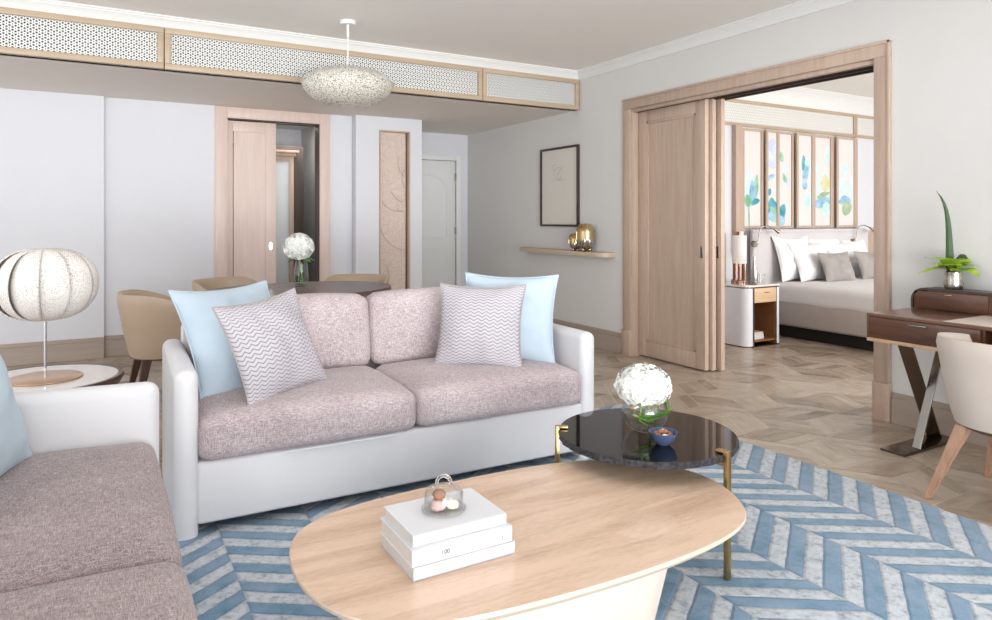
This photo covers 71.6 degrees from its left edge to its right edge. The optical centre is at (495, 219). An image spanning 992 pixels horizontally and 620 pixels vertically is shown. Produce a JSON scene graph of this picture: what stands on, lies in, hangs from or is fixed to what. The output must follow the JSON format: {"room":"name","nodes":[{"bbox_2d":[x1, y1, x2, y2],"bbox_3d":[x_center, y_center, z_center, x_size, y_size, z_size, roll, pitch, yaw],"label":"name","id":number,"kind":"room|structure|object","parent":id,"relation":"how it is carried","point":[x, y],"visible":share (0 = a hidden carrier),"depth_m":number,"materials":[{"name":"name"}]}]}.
{"room":"hotel room","nodes":[
{"label":"hotel room","id":0,"kind":"room"},
{"bbox_2d":[0,88,351,344],"bbox_3d":[-4.186,0.070,6.308,5.870,2.461,0.212,0,0,-30],"label":"wall","id":1,"kind":"structure","parent":0,"point":[126,185],"depth_m":6.55,"materials":[{"name":"white paint"}]},
{"bbox_2d":[0,335,128,366],"bbox_3d":[-3.769,1.202,6.405,6.690,0.197,0.142,0,0,-30],"label":"baseboard","id":2,"kind":"structure","parent":1,"relation":"attached to","point":[17,354],"depth_m":6.30,"materials":[{"name":"beige wood"}]},
{"bbox_2d":[228,120,275,282],"bbox_3d":[-2.590,0.132,7.227,0.536,2.313,0.048,0,0,-30],"label":"door","id":3,"kind":"structure","parent":1,"relation":"in","point":[251,145],"depth_m":7.23,"materials":[{"name":"brown wood"}]},
{"bbox_2d":[215,106,329,280],"bbox_3d":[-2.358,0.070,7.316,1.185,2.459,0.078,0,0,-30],"label":"trim","id":4,"kind":"structure","parent":1,"relation":"attached to","point":[222,113],"depth_m":7.18,"materials":[{"name":"brown wood"}]},
{"bbox_2d":[0,54,575,134],"bbox_3d":[-3.169,-1.358,6.480,7.804,0.394,2.600,0,0,-30],"label":"ceiling","id":5,"kind":"structure","parent":1,"relation":"attached to","point":[443,115],"depth_m":6.38,"materials":[{"name":"paint"}]},
{"bbox_2d":[276,129,300,146],"bbox_3d":[-3.216,0.000,8.515,1.960,2.600,2.638,0,0,-30],"label":"wall","id":6,"kind":"structure","parent":0,"point":[284,137],"depth_m":9.15,"materials":[{"name":"white paint"}]},
{"bbox_2d":[276,124,306,129],"bbox_3d":[-3.216,-1.250,8.515,1.960,0.100,2.638,0,0,-30],"label":"ceiling","id":7,"kind":"structure","parent":0,"point":[277,126],"depth_m":8.96,"materials":[{"name":"paint"}]},
{"bbox_2d":[301,127,314,281],"bbox_3d":[-2.386,0.000,8.937,0.100,2.600,2.538,0,0,-30],"label":"wall","id":8,"kind":"structure","parent":0,"point":[307,134],"depth_m":8.87,"materials":[{"name":"white paint"}]},
{"bbox_2d":[0,7,163,69],"bbox_3d":[-3.762,-1.316,4.595,2.784,0.318,0.050,0,0,-30],"label":"panel","id":9,"kind":"object","parent":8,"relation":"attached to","point":[30,33],"visible":1,"depth_m":5.01,"materials":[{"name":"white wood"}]},
{"bbox_2d":[164,27,482,100],"bbox_3d":[-1.347,-1.316,5.992,2.784,0.318,0.050,0,0,-30],"label":"panel","id":10,"kind":"object","parent":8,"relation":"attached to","point":[184,50],"visible":0.97,"depth_m":5.77,"materials":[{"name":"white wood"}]},
{"bbox_2d":[352,115,421,288],"bbox_3d":[-1.489,0.070,8.309,0.795,2.461,1.116,0,0,-30],"label":"wall","id":11,"kind":"structure","parent":0,"point":[365,129],"depth_m":7.73,"materials":[{"name":"white paint"}]},
{"bbox_2d":[379,130,409,289],"bbox_3d":[-1.177,0.143,7.890,0.371,2.313,0.102,0,0,-30],"label":"relief panel","id":12,"kind":"object","parent":11,"relation":"attached to","point":[391,143],"visible":0.77,"depth_m":7.91,"materials":[{"name":"paint"}]},
{"bbox_2d":[422,132,467,285],"bbox_3d":[-0.908,0.070,9.232,1.134,2.461,0.100,0,0,-30],"label":"wall","id":13,"kind":"structure","parent":0,"point":[432,143],"depth_m":9.43,"materials":[{"name":"white paint"}]},
{"bbox_2d":[422,160,455,287],"bbox_3d":[-0.930,0.247,9.193,0.877,2.086,0.066,0,0,-30],"label":"door","id":14,"kind":"structure","parent":13,"relation":"in","point":[438,177],"depth_m":9.27,"materials":[{"name":"white paint"}]},
{"bbox_2d":[422,154,460,285],"bbox_3d":[-0.921,0.217,9.167,0.997,2.165,0.040,0,0,-30],"label":"trim","id":15,"kind":"structure","parent":13,"relation":"attached to","point":[457,159],"depth_m":9.37,"materials":[{"name":"white paint"}]},
{"bbox_2d":[56,0,873,97],"bbox_3d":[1.131,-1.615,4.236,13.000,0.120,11.000,0,0,-30],"label":"ceiling","id":16,"kind":"structure","parent":0,"point":[576,35],"depth_m":5.40,"materials":[{"name":"paint"}]},
{"bbox_2d":[300,19,394,107],"bbox_3d":[-1.161,-1.219,5.394,0.726,0.672,0.726,0,0,-30],"label":"pendant lamp","id":17,"kind":"object","parent":16,"relation":"hanging from","point":[329,78],"visible":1,"depth_m":5.18,"materials":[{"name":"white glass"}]},
{"bbox_2d":[7,335,991,525],"bbox_3d":[0.680,1.360,5.015,13.000,0.120,12.800,0,0,-30],"label":"floor","id":18,"kind":"structure","parent":0,"point":[810,402],"depth_m":4.68,"materials":[{"name":"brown wood"}]},
{"bbox_2d":[7,363,123,392],"bbox_3d":[-2.297,1.050,3.471,0.744,0.500,0.744,0,0,-30],"label":"side table","id":19,"kind":"object","parent":18,"relation":"on","point":[94,374],"visible":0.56,"depth_m":3.56,"materials":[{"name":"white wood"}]},
{"bbox_2d":[0,248,98,385],"bbox_3d":[-2.277,0.471,3.474,0.468,0.657,0.471,0,0,17],"label":"table lamp","id":20,"kind":"object","parent":19,"relation":"on","point":[44,285],"visible":0.99,"depth_m":3.34,"materials":[{"name":"white fabric"}]},
{"bbox_2d":[117,289,181,382],"bbox_3d":[-2.351,0.902,4.851,0.564,0.796,0.636,0,0,-35],"label":"tub chair","id":21,"kind":"object","parent":18,"relation":"on","point":[149,319],"visible":0.7,"depth_m":4.60,"materials":[{"name":"beige leather"}]},
{"bbox_2d":[192,277,257,290],"bbox_3d":[-2.239,0.902,5.801,0.536,0.796,0.589,0,0,30],"label":"tub chair","id":22,"kind":"object","parent":18,"relation":"on","point":[205,284],"visible":0.12,"depth_m":5.97,"materials":[{"name":"beige leather"}]},
{"bbox_2d":[276,145,302,282],"bbox_3d":[-2.774,0.210,8.244,0.845,2.180,0.550,0,0,-30],"label":"wardrobe","id":23,"kind":"object","parent":18,"relation":"on","point":[289,159],"visible":0.33,"depth_m":8.17,"materials":[{"name":"brown wood"}]},
{"bbox_2d":[206,281,390,295],"bbox_3d":[-1.502,0.915,5.312,1.440,0.770,1.120,0,0,-38],"label":"dining table","id":24,"kind":"object","parent":18,"relation":"on","point":[363,288],"visible":0.31,"depth_m":5.37,"materials":[{"name":"brown wood"}]},
{"bbox_3d":[-1.552,0.429,5.479,0.116,0.200,0.116,0,0,-30],"label":"glass vase","id":25,"kind":"object","parent":24,"relation":"on","visible":0},
{"bbox_2d":[283,233,314,283],"bbox_3d":[-1.564,0.307,5.472,0.262,0.406,0.252,0,0,-30],"label":"hydrangea","id":26,"kind":"object","parent":25,"relation":"in","point":[298,246],"visible":1,"depth_m":5.39,"materials":[{"name":"white plant"}]},
{"bbox_2d":[325,274,389,297],"bbox_3d":[-1.248,0.902,6.142,0.589,0.796,0.536,0,0,5],"label":"tub chair","id":27,"kind":"object","parent":18,"relation":"on","point":[382,278],"visible":0.1,"depth_m":6.34,"materials":[{"name":"beige leather"}]},
{"bbox_2d":[178,403,991,619],"bbox_3d":[0.281,1.292,2.485,3.515,0.013,3.420,0,0,-30],"label":"rug","id":28,"kind":"object","parent":18,"relation":"on","point":[813,542],"visible":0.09,"depth_m":2.60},
{"bbox_2d":[0,382,197,619],"bbox_3d":[-1.138,0.846,1.468,0.900,0.880,2.190,0,0,-30],"label":"sofa","id":29,"kind":"object","parent":28,"relation":"on","point":[88,530],"visible":0.98,"depth_m":1.82,"materials":[{"name":"fabric"}]},
{"bbox_2d":[0,355,31,476],"bbox_3d":[-1.576,0.565,2.041,0.247,0.497,0.566,0,0,-20],"label":"pillow","id":30,"kind":"object","parent":29,"relation":"on","point":[14,445],"visible":0.87,"depth_m":2.12,"materials":[{"name":"blue fabric"}]},
{"bbox_2d":[0,442,181,593],"bbox_3d":[-1.317,0.884,1.942,0.717,0.218,1.023,0,0,-30],"label":"seat cushion","id":31,"kind":"object","parent":29,"relation":"on","point":[69,510],"depth_m":1.83,"materials":[{"name":"pink fabric"}]},
{"bbox_2d":[0,562,197,619],"bbox_3d":[-0.816,0.884,1.075,0.717,0.219,1.022,0,0,-30],"label":"seat cushion","id":32,"kind":"object","parent":29,"relation":"on","point":[108,590],"depth_m":1.45,"materials":[{"name":"pink fabric"}]},
{"bbox_2d":[162,286,593,540],"bbox_3d":[-0.577,0.846,3.620,2.085,0.880,0.926,0,0,-29],"label":"sofa","id":33,"kind":"object","parent":28,"relation":"on","point":[385,415],"visible":0.73,"depth_m":3.24,"materials":[{"name":"beige fabric"}]},
{"bbox_2d":[168,280,269,398],"bbox_3d":[-1.267,0.581,3.366,0.516,0.515,0.417,0,0,-42],"label":"pillow","id":34,"kind":"object","parent":33,"relation":"on","point":[216,369],"visible":0.57,"depth_m":3.24,"materials":[{"name":"blue fabric"}]},
{"bbox_2d":[211,287,328,404],"bbox_3d":[-1.026,0.581,3.174,0.232,0.489,0.522,0,0,25],"label":"pillow","id":35,"kind":"object","parent":33,"relation":"on","point":[274,352],"visible":0.96,"depth_m":3.08,"materials":[{"name":"fabric"}]},
{"bbox_2d":[183,293,369,368],"bbox_3d":[-1.144,0.614,3.673,0.956,0.416,0.203,0,0,-29],"label":"cushion","id":36,"kind":"object","parent":33,"relation":"on","point":[337,324],"depth_m":3.74,"materials":[{"name":"pink fabric"}]},
{"bbox_2d":[198,366,415,460],"bbox_3d":[-0.944,0.884,3.302,0.970,0.219,0.717,0,0,-29],"label":"seat cushion","id":37,"kind":"object","parent":33,"relation":"on","point":[356,404],"depth_m":3.02,"materials":[{"name":"pink fabric"}]},
{"bbox_2d":[366,286,465,364],"bbox_3d":[-0.311,0.614,4.125,0.955,0.417,0.203,0,0,-29],"label":"cushion","id":38,"kind":"object","parent":33,"relation":"on","point":[403,324],"depth_m":3.92,"materials":[{"name":"fabric"}]},
{"bbox_2d":[376,357,580,426],"bbox_3d":[-0.110,0.884,3.755,0.970,0.218,0.717,0,0,-29],"label":"seat cushion","id":39,"kind":"object","parent":33,"relation":"on","point":[443,395],"depth_m":3.48,"materials":[{"name":"pink fabric"}]},
{"bbox_2d":[434,283,525,366],"bbox_3d":[-0.087,0.586,3.764,0.502,0.457,0.220,0,0,6],"label":"pillow","id":40,"kind":"object","parent":33,"relation":"on","point":[480,325],"visible":0.92,"depth_m":3.71,"materials":[{"name":"fabric"}]},
{"bbox_2d":[465,272,558,362],"bbox_3d":[0.074,0.563,3.919,0.563,0.510,0.216,0,0,8],"label":"pillow","id":41,"kind":"object","parent":33,"relation":"on","point":[536,331],"visible":0.54,"depth_m":3.85,"materials":[{"name":"blue fabric"}]},
{"bbox_2d":[289,460,746,619],"bbox_3d":[0.122,1.108,2.136,1.460,0.356,0.812,0,0,-30],"label":"coffee table","id":42,"kind":"object","parent":28,"relation":"on","point":[595,540],"visible":0.93,"depth_m":1.99,"materials":[{"name":"brown wood"}]},
{"bbox_2d":[381,537,514,581],"bbox_3d":[-0.138,0.911,1.942,0.305,0.037,0.236,0,0,-30],"label":"book","id":43,"kind":"object","parent":42,"relation":"on","point":[498,551],"visible":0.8,"depth_m":1.84,"materials":[{"name":"white paper"}]},
{"bbox_2d":[380,517,511,568],"bbox_3d":[-0.143,0.871,1.934,0.300,0.044,0.233,0,0,-30],"label":"book","id":44,"kind":"object","parent":43,"relation":"on","point":[423,555],"visible":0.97,"depth_m":1.84,"materials":[{"name":"white paper"}]},
{"bbox_2d":[384,487,505,547],"bbox_3d":[-0.146,0.833,1.939,0.281,0.031,0.213,0,0,-30],"label":"book","id":45,"kind":"object","parent":44,"relation":"on","point":[474,512],"visible":1,"depth_m":1.90,"materials":[{"name":"white paper"}]},
{"bbox_2d":[421,474,462,516],"bbox_3d":[-0.147,0.767,1.938,0.126,0.101,0.126,0,0,-30],"label":"glass dome","id":46,"kind":"object","parent":45,"relation":"on","point":[440,476],"visible":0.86,"depth_m":1.94,"materials":[{"name":"white"}]},
{"bbox_2d":[430,499,445,511],"bbox_3d":[-0.163,0.797,1.928,0.043,0.028,0.044,0,0,-30],"label":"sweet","id":47,"kind":"object","parent":46,"relation":"in","point":[436,505],"visible":0.93,"depth_m":1.91,"materials":[{"name":"pink food"}]},
{"bbox_2d":[432,489,445,499],"bbox_3d":[-0.159,0.771,1.935,0.038,0.024,0.038,0,0,-30],"label":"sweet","id":48,"kind":"object","parent":47,"relation":"on","point":[438,494],"visible":1,"depth_m":1.92,"materials":[{"name":"orange food"}]},
{"bbox_2d":[446,499,458,509],"bbox_3d":[-0.122,0.800,1.938,0.037,0.022,0.036,0,0,-30],"label":"macaron","id":49,"kind":"object","parent":46,"relation":"in","point":[452,504],"visible":1,"depth_m":1.93,"materials":[{"name":"white food"}]},
{"bbox_2d":[555,404,738,580],"bbox_3d":[0.598,1.057,2.720,0.694,0.458,0.703,0,0,-30],"label":"table","id":50,"kind":"object","parent":28,"relation":"on","point":[603,435],"visible":0.88,"depth_m":2.62,"materials":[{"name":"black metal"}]},
{"bbox_2d":[621,400,668,432],"bbox_3d":[0.593,0.764,2.740,0.184,0.151,0.184,0,0,-30],"label":"glass vase","id":51,"kind":"object","parent":50,"relation":"on","point":[623,400],"visible":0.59,"depth_m":2.71,"materials":[{"name":"glass"}]},
{"bbox_2d":[614,362,673,426],"bbox_3d":[0.585,0.696,2.739,0.228,0.253,0.228,0,0,-30],"label":"hydrangea","id":52,"kind":"object","parent":51,"relation":"in","point":[642,384],"visible":1,"depth_m":2.67,"materials":[{"name":"white plant"}]},
{"bbox_2d":[648,427,677,445],"bbox_3d":[0.625,0.816,2.574,0.107,0.048,0.107,0,0,-30],"label":"bowl","id":53,"kind":"object","parent":50,"relation":"on","point":[661,440],"visible":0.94,"depth_m":2.55,"materials":[{"name":"blue ceramic"}]},
{"bbox_2d":[725,232,725,281],"bbox_3d":[2.362,0.720,7.460,0.320,1.160,0.050,0,0,-30],"label":"headboard wing","id":54,"kind":"object","parent":18,"relation":"on","point":[725,232],"visible":0.09,"depth_m":7.52,"materials":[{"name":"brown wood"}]},
{"bbox_2d":[725,281,779,347],"bbox_3d":[2.634,0.984,7.249,0.510,0.632,0.448,0,0,-30],"label":"nightstand","id":55,"kind":"object","parent":18,"relation":"on","point":[749,307],"visible":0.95,"depth_m":7.09,"materials":[{"name":"white wood"}]},
{"bbox_2d":[731,231,747,282],"bbox_3d":[2.599,0.398,7.349,0.170,0.540,0.170,0,0,-30],"label":"bedside lamp","id":56,"kind":"object","parent":55,"relation":"on","point":[739,239],"visible":1,"depth_m":7.29,"materials":[{"name":"brown metal"}]},
{"bbox_2d":[750,256,757,283],"bbox_3d":[2.691,0.525,7.171,0.072,0.285,0.072,0,0,-30],"label":"bottle","id":57,"kind":"object","parent":55,"relation":"on","point":[754,274],"visible":1,"depth_m":7.15,"materials":[{"name":"metal"}]},
{"bbox_2d":[750,228,873,350],"bbox_3d":[4.314,0.705,7.270,2.150,1.190,2.204,0,0,-30],"label":"bed","id":58,"kind":"object","parent":18,"relation":"on","point":[817,310],"visible":0.48,"depth_m":7.32,"materials":[{"name":"white fabric"}]},
{"bbox_2d":[751,225,780,246],"bbox_3d":[2.993,0.184,7.645,0.339,0.242,0.065,0,0,-7],"label":"reading lamp","id":59,"kind":"object","parent":58,"relation":"attached to","point":[753,243],"visible":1,"depth_m":7.62,"materials":[{"name":"silver metal"}]},
{"bbox_2d":[772,236,807,281],"bbox_3d":[3.415,0.440,7.856,0.626,0.507,0.220,0,0,-30],"label":"bed pillow","id":60,"kind":"object","parent":58,"relation":"on","point":[788,266],"visible":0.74,"depth_m":7.72,"materials":[{"name":"white fabric"}]},
{"bbox_2d":[788,242,826,281],"bbox_3d":[3.623,0.480,7.855,0.666,0.427,0.223,0,0,-30],"label":"bed pillow","id":61,"kind":"object","parent":58,"relation":"on","point":[810,267],"visible":0.76,"depth_m":7.75,"materials":[{"name":"white fabric"}]},
{"bbox_2d":[808,238,839,243],"bbox_3d":[3.965,0.450,8.225,0.637,0.487,0.226,0,0,-24],"label":"bed pillow","id":62,"kind":"object","parent":58,"relation":"on","point":[835,240],"visible":0.21,"depth_m":8.21,"materials":[{"name":"white fabric"}]},
{"bbox_2d":[774,276,873,312],"bbox_3d":[4.385,0.811,7.297,1.929,0.267,2.180,0,0,-30],"label":"duvet","id":63,"kind":"object","parent":58,"relation":"on","point":[817,295],"depth_m":7.18,"materials":[{"name":"white fabric"}]},
{"bbox_2d":[817,252,856,281],"bbox_3d":[3.840,0.535,7.723,0.533,0.337,0.193,0,0,-23],"label":"cushion","id":64,"kind":"object","parent":58,"relation":"on","point":[836,266],"visible":0.94,"depth_m":7.65,"materials":[{"name":"grey fabric"}]},
{"bbox_2d":[822,241,861,275],"bbox_3d":[4.174,0.480,8.220,0.626,0.427,0.234,0,0,-30],"label":"bed pillow","id":65,"kind":"object","parent":58,"relation":"on","point":[849,247],"visible":0.38,"depth_m":8.18,"materials":[{"name":"white fabric"}]},
{"bbox_2d":[842,239,867,251],"bbox_3d":[4.467,0.461,8.515,0.518,0.467,0.224,0,0,-24],"label":"bed pillow","id":66,"kind":"object","parent":58,"relation":"on","point":[860,244],"visible":0.28,"depth_m":8.49,"materials":[{"name":"white fabric"}]},
{"bbox_2d":[851,225,873,241],"bbox_3d":[4.551,0.184,8.546,0.339,0.242,0.065,0,0,-7],"label":"reading lamp","id":67,"kind":"object","parent":58,"relation":"attached to","point":[870,228],"visible":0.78,"depth_m":8.52,"materials":[{"name":"silver metal"}]},
{"bbox_2d":[853,251,873,278],"bbox_3d":[4.412,0.535,8.068,0.528,0.337,0.194,0,0,-31],"label":"cushion","id":68,"kind":"object","parent":58,"relation":"on","point":[865,260],"visible":0.46,"depth_m":7.97,"materials":[{"name":"grey fabric"}]},
{"bbox_2d":[868,230,873,251],"bbox_3d":[4.811,0.720,8.877,0.320,1.160,0.050,0,0,-30],"label":"headboard wing","id":69,"kind":"object","parent":18,"relation":"on","point":[870,233],"visible":0.02,"depth_m":8.85,"materials":[{"name":"brown wood"}]},
{"bbox_2d":[867,308,991,456],"bbox_3d":[2.759,0.915,3.372,0.597,0.770,1.595,0,0,-30],"label":"desk","id":70,"kind":"object","parent":18,"relation":"on","point":[909,329],"visible":0.94,"depth_m":3.86,"materials":[{"name":"brown wood"}]},
{"bbox_2d":[911,287,991,314],"bbox_3d":[2.880,0.467,3.612,0.157,0.125,1.300,0,0,-30],"label":"hutch","id":71,"kind":"object","parent":70,"relation":"on","point":[971,301],"visible":1,"depth_m":3.94,"materials":[{"name":"brown wood"}]},
{"bbox_2d":[943,271,963,289],"bbox_3d":[2.660,0.354,3.999,0.100,0.100,0.100,0,0,-30],"label":"plant pot","id":72,"kind":"object","parent":71,"relation":"on","point":[952,280],"visible":1,"depth_m":3.96,"materials":[{"name":"silver metal"}]},
{"bbox_2d":[917,192,980,276],"bbox_3d":[2.638,0.100,3.987,0.284,0.540,0.324,0,0,-30],"label":"arrangement","id":73,"kind":"object","parent":72,"relation":"in","point":[949,263],"visible":1,"depth_m":4.00,"materials":[{"name":"green plant"}]},
{"bbox_2d":[943,315,991,326],"bbox_3d":[2.700,0.528,3.341,0.420,0.004,0.780,0,0,-30],"label":"desk pad","id":74,"kind":"object","parent":70,"relation":"on","point":[986,321],"visible":1,"depth_m":3.55,"materials":[{"name":"beige leather"}]},
{"bbox_2d":[924,332,991,498],"bbox_3d":[2.371,0.919,3.099,0.605,0.761,0.638,0,0,-30],"label":"tub chair","id":75,"kind":"object","parent":18,"relation":"on","point":[966,365],"visible":1,"depth_m":3.09,"materials":[{"name":"beige leather"}]},
{"bbox_2d":[468,0,991,403],"bbox_3d":[2.407,-0.128,4.914,0.280,2.855,10.896,0,0,-30],"label":"wall","id":76,"kind":"structure","parent":0,"point":[941,50],"depth_m":4.79,"materials":[{"name":"white paint"}]},
{"bbox_2d":[0,0,577,78],"bbox_3d":[-2.484,-1.512,5.296,7.804,0.085,0.075,0,0,-30],"label":"trim","id":77,"kind":"structure","parent":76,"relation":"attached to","point":[50,6],"depth_m":5.63,"materials":[{"name":"white paint"}]},
{"bbox_2d":[481,68,578,109],"bbox_3d":[0.365,-1.316,6.982,1.158,0.318,0.050,0,0,-30],"label":"panel","id":78,"kind":"object","parent":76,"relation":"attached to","point":[499,86],"visible":1,"depth_m":6.96,"materials":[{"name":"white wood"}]},
{"bbox_2d":[540,144,579,226],"bbox_3d":[0.693,-0.360,7.567,0.030,0.870,0.715,0,0,-30],"label":"framed drawing","id":79,"kind":"object","parent":76,"relation":"attached to","point":[559,166],"visible":0.98,"depth_m":7.55,"materials":[{"name":"paper"}]},
{"bbox_2d":[520,247,614,256],"bbox_3d":[0.701,0.347,7.424,0.160,0.045,1.610,0,0,-30],"label":"floating shelf","id":80,"kind":"object","parent":76,"relation":"attached to","point":[522,249],"visible":1,"depth_m":7.22,"materials":[{"name":"brown wood"}]},
{"bbox_2d":[569,233,579,250],"bbox_3d":[0.830,0.234,7.181,0.124,0.180,0.124,0,0,-30],"label":"ornament","id":81,"kind":"object","parent":80,"relation":"on","point":[573,242],"visible":0.82,"depth_m":7.14,"materials":[{"name":"gold metal"}]},
{"bbox_2d":[570,244,579,248],"bbox_3d":[0.830,0.280,7.181,0.124,0.062,0.122,0,0,-30],"label":"cup","id":82,"kind":"object","parent":81,"relation":"on","point":[573,246],"depth_m":7.13,"materials":[{"name":"silver metal"}]},
{"bbox_2d":[576,223,594,250],"bbox_3d":[0.920,0.182,7.025,0.176,0.285,0.176,0,0,-30],"label":"ornament","id":83,"kind":"object","parent":80,"relation":"on","point":[585,235],"visible":1,"depth_m":6.96,"materials":[{"name":"gold metal"}]},
{"bbox_2d":[577,240,594,249],"bbox_3d":[0.920,0.255,7.025,0.176,0.100,0.173,0,0,-30],"label":"cup","id":84,"kind":"object","parent":83,"relation":"on","point":[583,244],"depth_m":6.96,"materials":[{"name":"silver metal"}]},
{"bbox_2d":[638,99,708,370],"bbox_3d":[1.589,0.128,6.234,0.048,2.320,0.840,0,0,-30],"label":"door","id":85,"kind":"structure","parent":76,"relation":"in","point":[673,141],"depth_m":6.19,"materials":[{"name":"brown wood"}]},
{"bbox_2d":[709,99,715,370],"bbox_3d":[1.653,0.128,6.236,0.044,2.320,0.840,0,0,-30],"label":"door","id":86,"kind":"structure","parent":76,"relation":"in","point":[712,103],"depth_m":5.87,"materials":[{"name":"brown wood"}]},
{"bbox_2d":[577,0,855,79],"bbox_3d":[2.912,-1.512,3.687,0.075,0.085,8.266,0,0,-30],"label":"trim","id":87,"kind":"structure","parent":76,"relation":"attached to","point":[805,7],"depth_m":5.60,"materials":[{"name":"white paint"}]},
{"bbox_2d":[716,99,724,370],"bbox_3d":[1.729,0.128,6.237,0.048,2.320,0.835,0,0,-30],"label":"door","id":88,"kind":"structure","parent":76,"relation":"in","point":[720,103],"depth_m":5.88,"materials":[{"name":"brown wood"}]},
{"bbox_2d":[636,65,873,112],"bbox_3d":[2.027,-1.042,5.610,0.240,0.040,2.373,0,0,-30],"label":"trim","id":89,"kind":"structure","parent":76,"relation":"attached to","point":[869,69],"depth_m":5.22,"materials":[{"name":"black metal"}]},
{"bbox_2d":[622,39,891,422],"bbox_3d":[1.995,0.074,5.591,0.314,2.452,2.593,0,0,-30],"label":"trim","id":90,"kind":"structure","parent":76,"relation":"attached to","point":[878,54],"depth_m":4.75,"materials":[{"name":"brown wood"}]},
{"bbox_2d":[553,318,987,447],"bbox_3d":[2.302,1.202,4.795,0.020,0.197,10.796,0,0,-30],"label":"baseboard","id":91,"kind":"structure","parent":76,"relation":"attached to","point":[904,409],"depth_m":4.32,"materials":[{"name":"brown wood"}]},
{"bbox_2d":[725,125,873,281],"bbox_3d":[3.503,-0.128,8.207,4.916,2.855,0.100,0,0,-30],"label":"wall","id":92,"kind":"structure","parent":0,"point":[865,146],"depth_m":8.54,"materials":[{"name":"white paint"}]},
{"bbox_2d":[743,128,763,231],"bbox_3d":[2.893,-0.439,7.761,0.350,1.172,0.022,0,0,-30],"label":"painted panel","id":93,"kind":"object","parent":92,"relation":"attached to","point":[753,139],"visible":0.95,"depth_m":7.77,"materials":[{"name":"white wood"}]},
{"bbox_2d":[765,129,778,227],"bbox_3d":[3.165,-0.463,7.884,0.225,1.125,0.022,0,0,-30],"label":"painted panel","id":94,"kind":"object","parent":92,"relation":"attached to","point":[771,136],"visible":0.98,"depth_m":7.88,"materials":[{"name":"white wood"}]},
{"bbox_2d":[768,132,776,225],"bbox_3d":[3.163,-0.463,7.888,0.155,1.069,0.010,0,0,-30],"label":"painting","id":95,"kind":"object","parent":94,"relation":"attached to","point":[772,136],"depth_m":7.89,"materials":[{"name":"white paper"}]},
{"bbox_2d":[779,131,793,227],"bbox_3d":[3.382,-0.463,8.043,0.290,1.125,0.022,0,0,-30],"label":"painted panel","id":96,"kind":"object","parent":92,"relation":"attached to","point":[786,139],"visible":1,"depth_m":8.06,"materials":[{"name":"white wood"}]},
{"bbox_2d":[780,134,790,225],"bbox_3d":[3.379,-0.463,8.048,0.220,1.069,0.010,0,0,-30],"label":"painting","id":97,"kind":"object","parent":96,"relation":"attached to","point":[785,139],"depth_m":8.05,"materials":[{"name":"white paper"}]},
{"bbox_2d":[725,99,855,136],"bbox_3d":[3.076,-1.192,7.903,3.434,0.295,0.040,0,0,-30],"label":"panel","id":98,"kind":"object","parent":92,"relation":"attached to","point":[753,114],"visible":0.59,"depth_m":8.11,"materials":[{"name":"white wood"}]},
{"bbox_2d":[732,125,856,234],"bbox_3d":[3.909,-0.323,8.350,2.950,1.445,0.060,0,0,-30],"label":"trim","id":99,"kind":"structure","parent":92,"relation":"attached to","point":[737,130],"depth_m":7.61,"materials":[{"name":"brown wood"}]},
{"bbox_2d":[736,87,873,116],"bbox_3d":[3.509,-1.448,8.097,4.816,0.215,0.098,0,0,-30],"label":"trim","id":100,"kind":"structure","parent":92,"relation":"attached to","point":[802,97],"depth_m":8.34,"materials":[{"name":"white paint"}]},
{"bbox_2d":[795,132,814,227],"bbox_3d":[3.680,-0.463,8.182,0.345,1.125,0.022,0,0,-30],"label":"painted panel","id":101,"kind":"object","parent":92,"relation":"attached to","point":[804,142],"visible":1,"depth_m":8.18,"materials":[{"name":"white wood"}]},
{"bbox_2d":[799,135,810,225],"bbox_3d":[3.667,-0.463,8.180,0.250,1.069,0.010,0,0,-30],"label":"painting","id":102,"kind":"object","parent":101,"relation":"attached to","point":[804,140],"depth_m":8.18,"materials":[{"name":"white paper"}]},
{"bbox_2d":[815,135,833,227],"bbox_3d":[3.996,-0.463,8.399,0.400,1.125,0.022,0,0,-30],"label":"painted panel","id":103,"kind":"object","parent":92,"relation":"attached to","point":[824,145],"visible":0.99,"depth_m":8.41,"materials":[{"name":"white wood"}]},
{"bbox_2d":[836,136,857,227],"bbox_3d":[4.377,-0.463,8.585,0.425,1.125,0.022,0,0,-30],"label":"painted panel","id":104,"kind":"object","parent":92,"relation":"attached to","point":[846,147],"visible":1,"depth_m":8.59,"materials":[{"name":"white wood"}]},
{"bbox_2d":[839,139,852,224],"bbox_3d":[4.359,-0.463,8.581,0.320,1.069,0.010,0,0,-30],"label":"painting","id":105,"kind":"object","parent":104,"relation":"attached to","point":[845,145],"depth_m":8.58,"materials":[{"name":"white paper"}]},
{"bbox_2d":[856,114,873,138],"bbox_3d":[5.058,-1.192,9.049,1.134,0.295,0.040,0,0,-30],"label":"panel","id":106,"kind":"object","parent":92,"relation":"attached to","point":[864,124],"visible":0.43,"depth_m":8.87,"materials":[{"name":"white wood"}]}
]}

